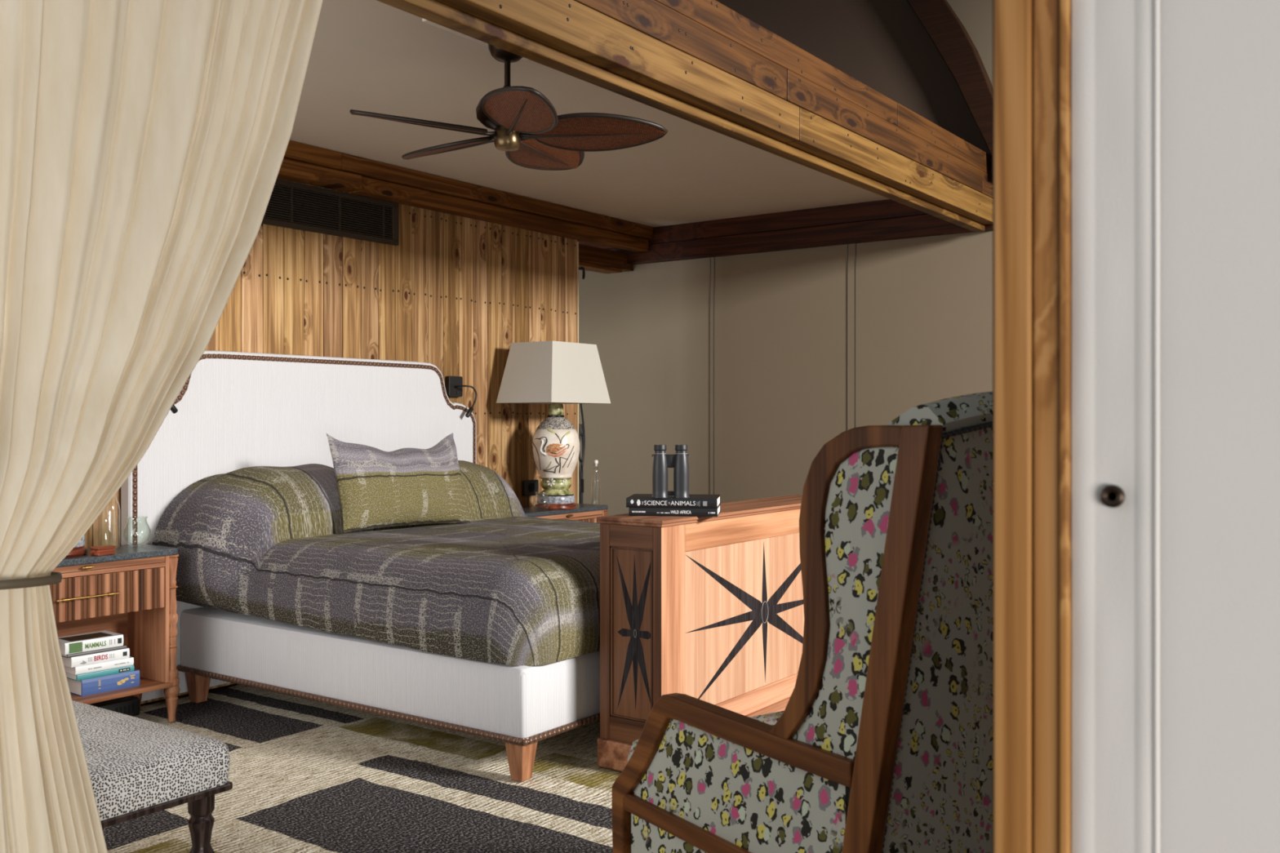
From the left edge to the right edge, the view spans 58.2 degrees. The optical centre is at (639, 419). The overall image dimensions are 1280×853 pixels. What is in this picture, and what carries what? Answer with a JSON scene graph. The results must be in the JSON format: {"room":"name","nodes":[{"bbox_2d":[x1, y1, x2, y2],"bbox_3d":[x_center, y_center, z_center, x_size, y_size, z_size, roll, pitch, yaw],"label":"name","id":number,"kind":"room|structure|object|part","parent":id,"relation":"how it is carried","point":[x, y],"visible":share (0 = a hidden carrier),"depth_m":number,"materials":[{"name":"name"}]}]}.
{"room":"bedroom","nodes":[
{"label":"bedroom","id":0,"kind":"room"},
{"bbox_2d":[140,684,239,706],"bbox_3d":[0.325,1.296,1.488,11.200,0.068,10.800,0,0,35],"label":"floor","id":1,"kind":"structure","parent":0,"point":[233,685],"depth_m":5.26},
{"bbox_2d":[102,684,622,852],"bbox_3d":[-0.514,1.254,3.714,4.250,0.015,4.450,0,0,35],"label":"rug","id":2,"kind":"object","parent":1,"relation":"on","point":[306,775],"visible":0.2,"depth_m":3.88,"materials":[{"name":"carpet"}]},
{"bbox_2d":[49,543,179,722],"bbox_3d":[-2.258,0.891,4.528,0.343,0.718,0.819,0,0,35],"label":"nightstand","id":3,"kind":"object","parent":2,"relation":"on","point":[131,592],"visible":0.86,"depth_m":4.67,"materials":[{"name":"wood"}]},
{"bbox_2d":[65,534,88,557],"bbox_3d":[-2.312,0.038,4.499,0.424,0.988,0.562,0,0,35],"label":"table lamp","id":4,"kind":"object","parent":3,"relation":"on","point":[79,549],"visible":0.03,"depth_m":4.49,"materials":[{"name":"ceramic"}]},
{"bbox_3d":[-2.135,0.683,4.440,0.041,0.014,0.250,0,0,35],"label":"bar pull","id":5,"kind":"part","parent":3,"relation":"part of","materials":[{"name":"gold metal"}]},
{"bbox_3d":[-2.382,0.821,4.616,0.015,0.523,0.680,0,0,35],"label":"panel","id":6,"kind":"part","parent":3,"relation":"part of","materials":[{"name":"brown wood"}]},
{"bbox_2d":[89,545,115,555],"bbox_3d":[-2.116,0.514,4.528,0.064,0.034,0.074,0,0,35],"label":"trinket box","id":7,"kind":"object","parent":3,"relation":"on","point":[101,550],"visible":1,"depth_m":4.51,"materials":[{"name":"orange wood"}]},
{"bbox_3d":[-2.116,0.503,4.528,0.064,0.012,0.074,0,0,35],"label":"lid","id":8,"kind":"part","parent":7,"relation":"part of","materials":[{"name":"orange wood"}]},
{"bbox_2d":[66,668,139,696],"bbox_3d":[-2.174,1.050,4.638,0.174,0.063,0.234,0,0,38],"label":"book","id":9,"kind":"object","parent":3,"relation":"on","point":[129,679],"visible":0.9,"depth_m":4.57,"materials":[{"name":"blue paper"}]},
{"bbox_2d":[65,665,134,680],"bbox_3d":[-2.185,1.005,4.618,0.169,0.024,0.230,0,0,38],"label":"book","id":10,"kind":"object","parent":9,"relation":"on","point":[131,668],"visible":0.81,"depth_m":4.55,"materials":[{"name":"paper"}]},
{"bbox_2d":[64,656,133,675],"bbox_3d":[-2.185,0.977,4.613,0.164,0.030,0.234,0,0,39],"label":"book","id":11,"kind":"object","parent":10,"relation":"on","point":[129,661],"visible":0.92,"depth_m":4.55,"materials":[{"name":"grey paper"}]},
{"bbox_2d":[62,648,129,667],"bbox_3d":[-2.193,0.942,4.598,0.159,0.039,0.232,0,0,38],"label":"book","id":12,"kind":"object","parent":11,"relation":"on","point":[82,660],"visible":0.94,"depth_m":4.54,"materials":[{"name":"white paper"}]},
{"bbox_2d":[61,644,126,657],"bbox_3d":[-2.200,0.915,4.585,0.154,0.013,0.233,0,0,38],"label":"book","id":13,"kind":"object","parent":12,"relation":"on","point":[124,646],"visible":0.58,"depth_m":4.53,"materials":[{"name":"white paper"}]},
{"bbox_2d":[57,631,123,654],"bbox_3d":[-2.204,0.885,4.574,0.149,0.045,0.231,0,0,38],"label":"book","id":14,"kind":"object","parent":13,"relation":"on","point":[77,643],"visible":0.98,"depth_m":4.54,"materials":[{"name":"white paper"}]},
{"bbox_2d":[69,641,82,653],"bbox_3d":[-2.192,0.885,4.469,0.003,0.038,0.051,0,0,35],"label":"picture","id":15,"kind":"object","parent":14,"relation":"on","point":[74,646],"depth_m":4.47},
{"bbox_2d":[59,632,112,641],"bbox_3d":[-2.202,0.863,4.572,0.114,0.001,0.175,0,0,35],"label":"picture","id":16,"kind":"object","parent":14,"relation":"on","point":[90,636],"depth_m":4.57},
{"bbox_2d":[52,555,164,573],"bbox_3d":[-2.235,0.572,4.511,0.271,0.024,0.674,0,0,35],"label":"drawer","id":17,"kind":"object","parent":3,"relation":"on","point":[115,564],"depth_m":4.53,"materials":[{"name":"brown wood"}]},
{"bbox_2d":[98,498,119,547],"bbox_3d":[-2.211,0.377,4.795,0.080,0.309,0.080,0,0,35],"label":"water bottle","id":18,"kind":"object","parent":3,"relation":"on","point":[117,499],"visible":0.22,"depth_m":4.80,"materials":[{"name":"clear glass"}]},
{"bbox_3d":[-2.269,0.681,4.536,0.288,0.153,0.676,0,0,35],"label":"drawer","id":19,"kind":"part","parent":3,"relation":"part of","materials":[{"name":"brown wood"}]},
{"bbox_3d":[-2.157,0.595,4.456,0.022,0.017,0.680,0,0,35],"label":"rail","id":20,"kind":"part","parent":3,"relation":"part of","materials":[{"name":"brown wood"}]},
{"bbox_2d":[70,676,178,704],"bbox_3d":[-2.265,1.092,4.533,0.311,0.020,0.788,0,0,35],"label":"shelf","id":21,"kind":"object","parent":3,"relation":"attached to","point":[147,684],"depth_m":4.64,"materials":[{"name":"brown wood"}]},
{"bbox_2d":[122,515,151,546],"bbox_3d":[-2.115,0.470,4.835,0.112,0.123,0.112,0,0,35],"label":"glass tumbler","id":22,"kind":"object","parent":3,"relation":"on","point":[146,516],"visible":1,"depth_m":4.83,"materials":[{"name":"clear glass"}]},
{"bbox_3d":[-2.152,0.904,4.917,0.063,0.692,0.063,0,0,35],"label":"leg","id":23,"kind":"part","parent":3,"relation":"part of","materials":[{"name":"brown wood"}]},
{"bbox_3d":[-1.940,0.904,4.766,0.063,0.692,0.063,0,0,35],"label":"leg","id":24,"kind":"part","parent":3,"relation":"part of","materials":[{"name":"brown wood"}]},
{"bbox_2d":[89,696,139,716],"bbox_3d":[-2.234,1.212,4.787,0.122,0.073,0.260,0,0,35],"label":"box","id":25,"kind":"object","parent":2,"relation":"on","point":[127,705],"visible":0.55,"depth_m":4.81,"materials":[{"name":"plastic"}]},
{"bbox_2d":[71,700,232,852],"bbox_3d":[-1.567,1.016,2.793,0.813,0.467,0.776,0,0,35],"label":"ottoman","id":26,"kind":"object","parent":2,"relation":"on","point":[138,767],"visible":0.39,"depth_m":2.78,"materials":[{"name":"fabric"}]},
{"bbox_3d":[-1.566,0.914,2.793,0.810,0.018,0.772,0,0,35],"label":"frame","id":27,"kind":"part","parent":26,"relation":"part of","materials":[{"name":"brown wood"}]},
{"bbox_3d":[-1.089,1.086,2.855,0.064,0.328,0.064,0,0,35],"label":"leg","id":28,"kind":"part","parent":26,"relation":"part of","materials":[{"name":"brown wood"}]},
{"bbox_2d":[120,350,599,782],"bbox_3d":[-0.757,0.466,5.230,2.120,1.569,2.146,0,0,35],"label":"bed","id":29,"kind":"object","parent":2,"relation":"on","point":[237,410],"visible":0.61,"depth_m":5.03,"materials":[{"name":"white fabric"}]},
{"bbox_3d":[-1.594,0.451,5.827,0.064,1.539,2.146,0,0,35],"label":"headboard","id":30,"kind":"part","parent":29,"relation":"part of","materials":[{"name":"white fabric"}]},
{"bbox_3d":[-1.565,0.464,5.806,0.009,1.537,2.118,0,0,35],"label":"nail trim","id":31,"kind":"part","parent":29,"relation":"part of","materials":[{"name":"brown metal"}]},
{"bbox_2d":[151,460,599,666],"bbox_3d":[-0.719,0.531,5.205,2.064,0.648,1.959,0,0,35],"label":"coverlet","id":32,"kind":"object","parent":29,"relation":"on","point":[505,586],"visible":0.68,"depth_m":4.59,"materials":[{"name":"grey fabric"}]},
{"bbox_2d":[326,432,471,532],"bbox_3d":[-1.109,0.284,5.391,0.214,0.450,0.774,0,0,39],"label":"cushion","id":33,"kind":"object","parent":32,"relation":"on","point":[377,488],"visible":1,"depth_m":5.27,"materials":[{"name":"green fabric"}]},
{"bbox_3d":[-0.727,1.103,5.209,2.046,0.028,1.723,0,0,35],"label":"nail trim","id":34,"kind":"part","parent":29,"relation":"part of","materials":[{"name":"brown metal"}]},
{"bbox_2d":[596,494,804,771],"bbox_3d":[0.402,0.800,4.682,0.288,0.900,1.518,0,0,35],"label":"chest","id":35,"kind":"object","parent":2,"relation":"on","point":[710,610],"visible":0.74,"depth_m":4.20,"materials":[{"name":"brown wood"}]},
{"bbox_3d":[-0.049,0.759,4.096,0.079,0.029,0.001,0,0,35],"label":"star arm","id":36,"kind":"part","parent":35,"relation":"part of"},
{"bbox_3d":[-0.046,0.622,4.094,0.094,0.276,0.001,0,0,35],"label":"star arm","id":37,"kind":"part","parent":35,"relation":"part of"},
{"bbox_3d":[-0.044,0.894,4.093,0.090,0.281,0.001,0,0,35],"label":"star arm","id":38,"kind":"part","parent":35,"relation":"part of"},
{"bbox_3d":[-0.026,1.107,4.084,0.189,0.085,0.020,0,0,35],"label":"rail","id":39,"kind":"part","parent":35,"relation":"part of","materials":[{"name":"brown wood"}]},
{"bbox_3d":[-0.026,0.414,4.084,0.189,0.079,0.020,0,0,35],"label":"rail","id":40,"kind":"part","parent":35,"relation":"part of","materials":[{"name":"brown wood"}]},
{"bbox_3d":[-0.028,0.759,4.081,0.188,0.600,0.010,0,0,35],"label":"moulding","id":41,"kind":"part","parent":35,"relation":"part of","materials":[{"name":"brown wood"}]},
{"bbox_3d":[-0.025,0.759,4.086,0.188,0.609,0.009,0,0,35],"label":"panel","id":42,"kind":"part","parent":35,"relation":"part of","materials":[{"name":"brown wood"}]},
{"bbox_3d":[-0.018,0.618,4.074,0.028,0.279,0.001,0,0,35],"label":"star arm","id":43,"kind":"part","parent":35,"relation":"part of"},
{"bbox_3d":[-0.017,0.892,4.074,0.028,0.271,0.001,0,0,35],"label":"star arm","id":44,"kind":"part","parent":35,"relation":"part of"},
{"bbox_3d":[0.008,0.884,4.056,0.085,0.261,0.001,0,0,35],"label":"star arm","id":45,"kind":"part","parent":35,"relation":"part of"},
{"bbox_3d":[0.009,0.615,4.055,0.088,0.290,0.001,0,0,35],"label":"star arm","id":46,"kind":"part","parent":35,"relation":"part of"},
{"bbox_3d":[0.014,0.758,4.051,0.078,0.028,0.001,0,0,35],"label":"star arm","id":47,"kind":"part","parent":35,"relation":"part of"},
{"bbox_2d":[628,503,720,516],"bbox_3d":[0.134,0.335,4.285,0.322,0.030,0.239,0,0,7],"label":"book","id":48,"kind":"object","parent":35,"relation":"on","point":[670,512],"visible":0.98,"depth_m":4.17,"materials":[{"name":"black paper"}]},
{"bbox_2d":[626,493,720,508],"bbox_3d":[0.128,0.302,4.287,0.331,0.034,0.244,0,0,7],"label":"book","id":49,"kind":"object","parent":48,"relation":"on","point":[635,500],"visible":0.99,"depth_m":4.17,"materials":[{"name":"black paper"}]},
{"bbox_2d":[630,499,640,506],"bbox_3d":[-0.017,0.301,4.182,0.037,0.022,0.001,0,0,7],"label":"picture","id":50,"kind":"object","parent":49,"relation":"on","point":[633,502],"depth_m":4.18},
{"bbox_2d":[651,444,689,498],"bbox_3d":[0.112,0.188,4.197,0.139,0.193,0.062,0,0,0],"label":"binoculars","id":51,"kind":"object","parent":49,"relation":"on","point":[662,461],"visible":1,"depth_m":4.17,"materials":[{"name":"grey rubber"}]},
{"bbox_3d":[0.330,0.770,4.364,0.001,0.041,0.584,0,0,35],"label":"star arm","id":52,"kind":"part","parent":35,"relation":"part of"},
{"bbox_3d":[0.333,0.636,4.369,0.001,0.303,0.588,0,0,35],"label":"star arm","id":53,"kind":"part","parent":35,"relation":"part of"},
{"bbox_3d":[0.340,0.903,4.379,0.001,0.300,0.565,0,0,35],"label":"star arm","id":54,"kind":"part","parent":35,"relation":"part of"},
{"bbox_3d":[0.498,0.424,4.611,0.020,0.099,1.181,0,0,35],"label":"rail","id":55,"kind":"part","parent":35,"relation":"part of","materials":[{"name":"brown wood"}]},
{"bbox_3d":[0.498,0.769,4.611,0.012,0.589,1.180,0,0,35],"label":"panel","id":56,"kind":"part","parent":35,"relation":"part of","materials":[{"name":"brown wood"}]},
{"bbox_3d":[0.498,1.107,4.611,0.020,0.085,1.181,0,0,35],"label":"rail","id":57,"kind":"part","parent":35,"relation":"part of","materials":[{"name":"brown wood"}]},
{"bbox_3d":[0.498,0.629,4.600,0.001,0.282,0.042,0,0,35],"label":"star arm","id":58,"kind":"part","parent":35,"relation":"part of"},
{"bbox_3d":[0.500,0.912,4.602,0.001,0.285,0.042,0,0,35],"label":"star arm","id":59,"kind":"part","parent":35,"relation":"part of"},
{"bbox_3d":[0.666,0.636,4.836,0.001,0.303,0.592,0,0,35],"label":"star arm","id":60,"kind":"part","parent":35,"relation":"part of"},
{"bbox_3d":[0.660,0.903,4.827,0.001,0.300,0.573,0,0,35],"label":"star arm","id":61,"kind":"part","parent":35,"relation":"part of"},
{"bbox_3d":[0.670,0.770,4.841,0.001,0.041,0.589,0,0,35],"label":"star arm","id":62,"kind":"part","parent":35,"relation":"part of"},
{"bbox_2d":[612,391,992,852],"bbox_3d":[0.494,0.597,2.540,0.704,1.307,1.052,0,0,-33],"label":"chair","id":63,"kind":"object","parent":2,"relation":"on","point":[882,741],"visible":0.6,"depth_m":2.10,"materials":[{"name":"multicoloured fabric"}]},
{"bbox_3d":[0.192,1.018,2.419,0.050,0.205,0.720,0,0,-33],"label":"seat panel","id":64,"kind":"part","parent":63,"relation":"part of","materials":[{"name":"fabric"}]},
{"bbox_3d":[0.181,0.899,2.411,0.034,0.042,0.750,0,0,-33],"label":"rail","id":65,"kind":"part","parent":63,"relation":"part of","materials":[{"name":"brown wood"}]},
{"bbox_3d":[0.175,0.932,2.428,0.047,0.636,0.814,0,0,-34],"label":"arm frame","id":66,"kind":"part","parent":63,"relation":"part of","materials":[{"name":"brown wood"}]},
{"bbox_3d":[0.192,0.773,2.419,0.053,0.230,0.720,0,0,-34],"label":"arm panel","id":67,"kind":"part","parent":63,"relation":"part of","materials":[{"name":"fabric"}]},
{"bbox_3d":[0.365,0.316,2.132,0.034,0.612,0.354,0,0,-34],"label":"wing frame","id":68,"kind":"part","parent":63,"relation":"part of","materials":[{"name":"brown wood"}]},
{"bbox_3d":[0.389,0.334,2.122,0.056,0.576,0.317,0,0,-33],"label":"wing panel","id":69,"kind":"part","parent":63,"relation":"part of","materials":[{"name":"fabric"}]},
{"bbox_3d":[0.416,0.629,2.056,0.038,1.241,0.297,0,0,-33],"label":"post","id":70,"kind":"part","parent":63,"relation":"part of","materials":[{"name":"brown wood"}]},
{"bbox_3d":[0.681,0.536,2.259,0.624,1.187,0.371,0,0,-33],"label":"backrest","id":71,"kind":"part","parent":63,"relation":"part of","materials":[{"name":"fabric"}]},
{"bbox_3d":[0.719,0.562,2.200,0.636,1.147,0.237,0,0,-33],"label":"gimp trim","id":72,"kind":"part","parent":63,"relation":"part of","materials":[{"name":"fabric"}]},
{"bbox_2d":[522,503,608,523],"bbox_3d":[-0.542,0.891,6.933,0.343,0.718,0.819,0,0,35],"label":"nightstand","id":73,"kind":"object","parent":1,"relation":"on","point":[583,512],"visible":0.1,"depth_m":6.93,"materials":[{"name":"stone"}]},
{"bbox_2d":[496,340,610,510],"bbox_3d":[-0.513,0.038,6.892,0.424,0.988,0.562,0,0,35],"label":"table lamp","id":74,"kind":"object","parent":73,"relation":"on","point":[555,374],"visible":1,"depth_m":6.78,"materials":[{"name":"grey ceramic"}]},
{"bbox_3d":[-0.513,-0.278,6.892,0.424,0.356,0.562,0,0,35],"label":"lamp shade","id":75,"kind":"part","parent":74,"relation":"part of","materials":[{"name":"beige fabric"}]},
{"bbox_2d":[532,427,579,478],"bbox_3d":[-0.505,0.197,6.901,0.289,0.296,0.293,0,0,35],"label":"vase","id":76,"kind":"object","parent":74,"relation":"on","point":[555,451],"depth_m":6.80,"materials":[{"name":"ceramic"}]},
{"bbox_2d":[538,477,573,495],"bbox_3d":[-0.504,0.393,6.904,0.208,0.109,0.208,0,0,35],"label":"flower pot","id":77,"kind":"object","parent":74,"relation":"on","point":[551,486],"depth_m":6.83,"materials":[{"name":"ceramic"}]},
{"bbox_2d":[534,510,602,519],"bbox_3d":[-0.519,0.572,6.917,0.271,0.024,0.674,0,0,35],"label":"drawer","id":78,"kind":"object","parent":73,"relation":"on","point":[550,514],"depth_m":6.85,"materials":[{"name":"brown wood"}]},
{"bbox_3d":[-0.441,0.595,6.862,0.022,0.017,0.680,0,0,35],"label":"rail","id":79,"kind":"part","parent":73,"relation":"part of","materials":[{"name":"brown wood"}]},
{"bbox_2d":[591,459,600,506],"bbox_3d":[-0.271,0.390,7.085,0.058,0.284,0.058,0,0,35],"label":"water bottle","id":80,"kind":"object","parent":73,"relation":"on","point":[595,462],"visible":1,"depth_m":7.08,"materials":[{"name":"clear glass"}]},
{"bbox_3d":[-0.224,0.904,7.171,0.063,0.692,0.063,0,0,35],"label":"leg","id":81,"kind":"part","parent":73,"relation":"part of","materials":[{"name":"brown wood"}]},
{"bbox_2d":[578,423,583,503],"bbox_3d":[-0.393,0.644,7.655,0.046,1.235,0.036,0,0,-23],"label":"stick","id":82,"kind":"object","parent":1,"relation":"on","point":[580,433],"visible":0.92,"depth_m":7.64,"materials":[{"name":"black metal"}]},
{"bbox_2d":[579,404,585,479],"bbox_3d":[-0.391,0.446,7.718,0.014,1.632,0.066,0,0,35],"label":"stick","id":83,"kind":"object","parent":1,"relation":"on","point":[580,405],"visible":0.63,"depth_m":7.72,"materials":[{"name":"metal"}]},
{"bbox_2d":[84,177,578,704],"bbox_3d":[-1.881,-0.050,5.529,0.056,2.600,5.019,0,0,35],"label":"wall","id":84,"kind":"structure","parent":0,"point":[454,295],"depth_m":6.48,"materials":[{"name":"brown wood"}]},
{"bbox_2d":[169,404,177,413],"bbox_3d":[-2.097,-0.146,5.078,0.112,0.238,0.150,0,0,-43],"label":"reading lamp","id":85,"kind":"object","parent":84,"relation":"attached to","point":[173,409],"visible":0.08,"depth_m":5.04,"materials":[{"name":"black metal"}]},
{"bbox_2d":[261,178,399,245],"bbox_3d":[-1.726,-1.063,5.690,0.022,0.228,1.400,0,0,35],"label":"air vent","id":86,"kind":"object","parent":84,"relation":"in","point":[314,209],"visible":0.63,"depth_m":5.89,"materials":[{"name":"brown metal"}]},
{"bbox_2d":[444,376,477,417],"bbox_3d":[-1.019,-0.131,6.582,0.136,0.238,0.133,0,0,35],"label":"reading lamp","id":87,"kind":"object","parent":84,"relation":"attached to","point":[454,385],"visible":0.98,"depth_m":6.57,"materials":[{"name":"black metal"}]},
{"bbox_3d":[-1.068,-0.191,6.601,0.034,0.118,0.108,0,0,35],"label":"mounting plate","id":88,"kind":"part","parent":87,"relation":"part of","materials":[{"name":"black metal"}]},
{"bbox_2d":[276,140,653,252],"bbox_3d":[-1.614,-1.261,5.745,0.150,0.166,5.680,0,0,35],"label":"ceiling beam","id":89,"kind":"structure","parent":84,"relation":"attached to","point":[304,163],"depth_m":6.44,"materials":[{"name":"brown wood"}]},
{"bbox_2d":[521,480,538,496],"bbox_3d":[-0.681,0.422,7.152,0.024,0.095,0.133,0,0,35],"label":"outlet","id":90,"kind":"object","parent":84,"relation":"attached to","point":[529,487],"visible":0.99,"depth_m":7.13,"materials":[{"name":"plastic"}]},
{"bbox_2d":[528,483,534,492],"bbox_3d":[-0.674,0.420,7.144,0.002,0.056,0.060,0,0,35],"label":"socket","id":91,"kind":"object","parent":90,"relation":"attached to","point":[531,486],"depth_m":7.14,"materials":[{"name":"black plastic"}]},
{"bbox_2d":[578,266,585,279],"bbox_3d":[-0.410,-0.985,7.673,0.018,0.084,0.131,0,0,35],"label":"wall hook","id":92,"kind":"object","parent":84,"relation":"attached to","point":[580,268],"visible":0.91,"depth_m":7.71,"materials":[{"name":"black metal"}]},
{"bbox_2d":[578,243,633,273],"bbox_3d":[-0.371,-1.107,7.849,0.140,0.145,0.950,0,0,35],"label":"trim","id":93,"kind":"structure","parent":84,"relation":"attached to","point":[593,259],"depth_m":7.92,"materials":[{"name":"brown wood"}]},
{"bbox_2d":[289,0,888,226],"bbox_3d":[-1.224,-1.363,5.448,3.780,0.035,5.850,0,0,35],"label":"ceiling","id":94,"kind":"structure","parent":0,"point":[368,55],"depth_m":5.43,"materials":[{"name":"paint"}]},
{"bbox_2d":[349,17,667,170],"bbox_3d":[-0.480,-1.137,3.985,1.023,0.416,1.048,0,0,35],"label":"ceiling fan","id":95,"kind":"object","parent":94,"relation":"hanging from","point":[526,126],"visible":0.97,"depth_m":3.90,"materials":[{"name":"brown metal"}]},
{"bbox_3d":[-0.723,-0.979,3.785,0.460,0.012,0.236,0,15,-32],"label":"blade","id":96,"kind":"part","parent":95,"relation":"part of","materials":[{"name":"wicker"}]},
{"bbox_3d":[-0.696,-0.979,4.154,0.460,0.012,0.236,0,15,40],"label":"blade","id":97,"kind":"part","parent":95,"relation":"part of","materials":[{"name":"wicker"}]},
{"bbox_3d":[-0.380,-0.979,3.645,0.236,0.012,0.460,15,-4,-14],"label":"blade","id":98,"kind":"part","parent":95,"relation":"part of","materials":[{"name":"wicker"}]},
{"bbox_3d":[-0.337,-0.979,4.243,0.236,0.012,0.460,-16,-6,21],"label":"blade","id":99,"kind":"part","parent":95,"relation":"part of","materials":[{"name":"wicker"}]},
{"bbox_3d":[-0.141,-0.979,3.928,0.460,0.012,0.236,0,-15,4],"label":"blade","id":100,"kind":"part","parent":95,"relation":"part of","materials":[{"name":"wicker"}]},
{"bbox_2d":[578,0,992,515],"bbox_3d":[1.921,-1.200,6.826,7.400,4.900,0.055,0,0,35],"label":"wall","id":101,"kind":"structure","parent":0,"point":[753,363],"depth_m":7.54,"materials":[{"name":"paint"}]},
{"bbox_2d":[577,199,992,270],"bbox_3d":[0.511,-1.224,7.759,3.820,0.239,0.077,0,0,35],"label":"trim","id":102,"kind":"structure","parent":101,"relation":"attached to","point":[889,219],"depth_m":7.39,"materials":[{"name":"brown wood"}]},
{"bbox_2d":[715,0,992,182],"bbox_3d":[0.487,-2.490,7.649,3.910,2.280,0.020,0,0,35],"label":"wall","id":103,"kind":"structure","parent":0,"point":[883,45],"depth_m":6.95,"materials":[{"name":"brown paint"}]},
{"bbox_2d":[0,0,322,852],"bbox_3d":[-1.047,0.080,2.386,0.135,2.349,1.026,0,0,34],"label":"curtain","id":104,"kind":"object","parent":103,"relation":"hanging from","point":[144,144],"visible":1,"depth_m":2.32,"materials":[{"name":"beige fabric"}]},
{"bbox_2d":[377,0,992,231],"bbox_3d":[0.252,-1.301,4.196,0.136,0.418,6.025,0,0,35],"label":"ceiling beam","id":105,"kind":"structure","parent":103,"relation":"attached to","point":[703,63],"depth_m":4.30,"materials":[{"name":"brown wood"}]},
{"bbox_2d":[906,0,992,158],"bbox_3d":[1.345,-2.501,6.963,1.797,2.295,0.100,0,0,35],"label":"trim","id":106,"kind":"structure","parent":103,"relation":"attached to","point":[945,29],"depth_m":6.56,"materials":[{"name":"brown wood"}]},
{"bbox_2d":[1071,0,1279,852],"bbox_3d":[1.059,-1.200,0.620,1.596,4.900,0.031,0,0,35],"label":"door","id":107,"kind":"structure","parent":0,"point":[1175,104],"depth_m":1.02,"materials":[{"name":"painted wood"}]},
{"bbox_2d":[992,0,1071,852],"bbox_3d":[0.395,-1.200,1.129,0.076,4.900,0.102,0,0,35],"label":"trim","id":108,"kind":"structure","parent":107,"relation":"attached to","point":[1032,39],"depth_m":1.09,"materials":[{"name":"brown wood"}]}
]}

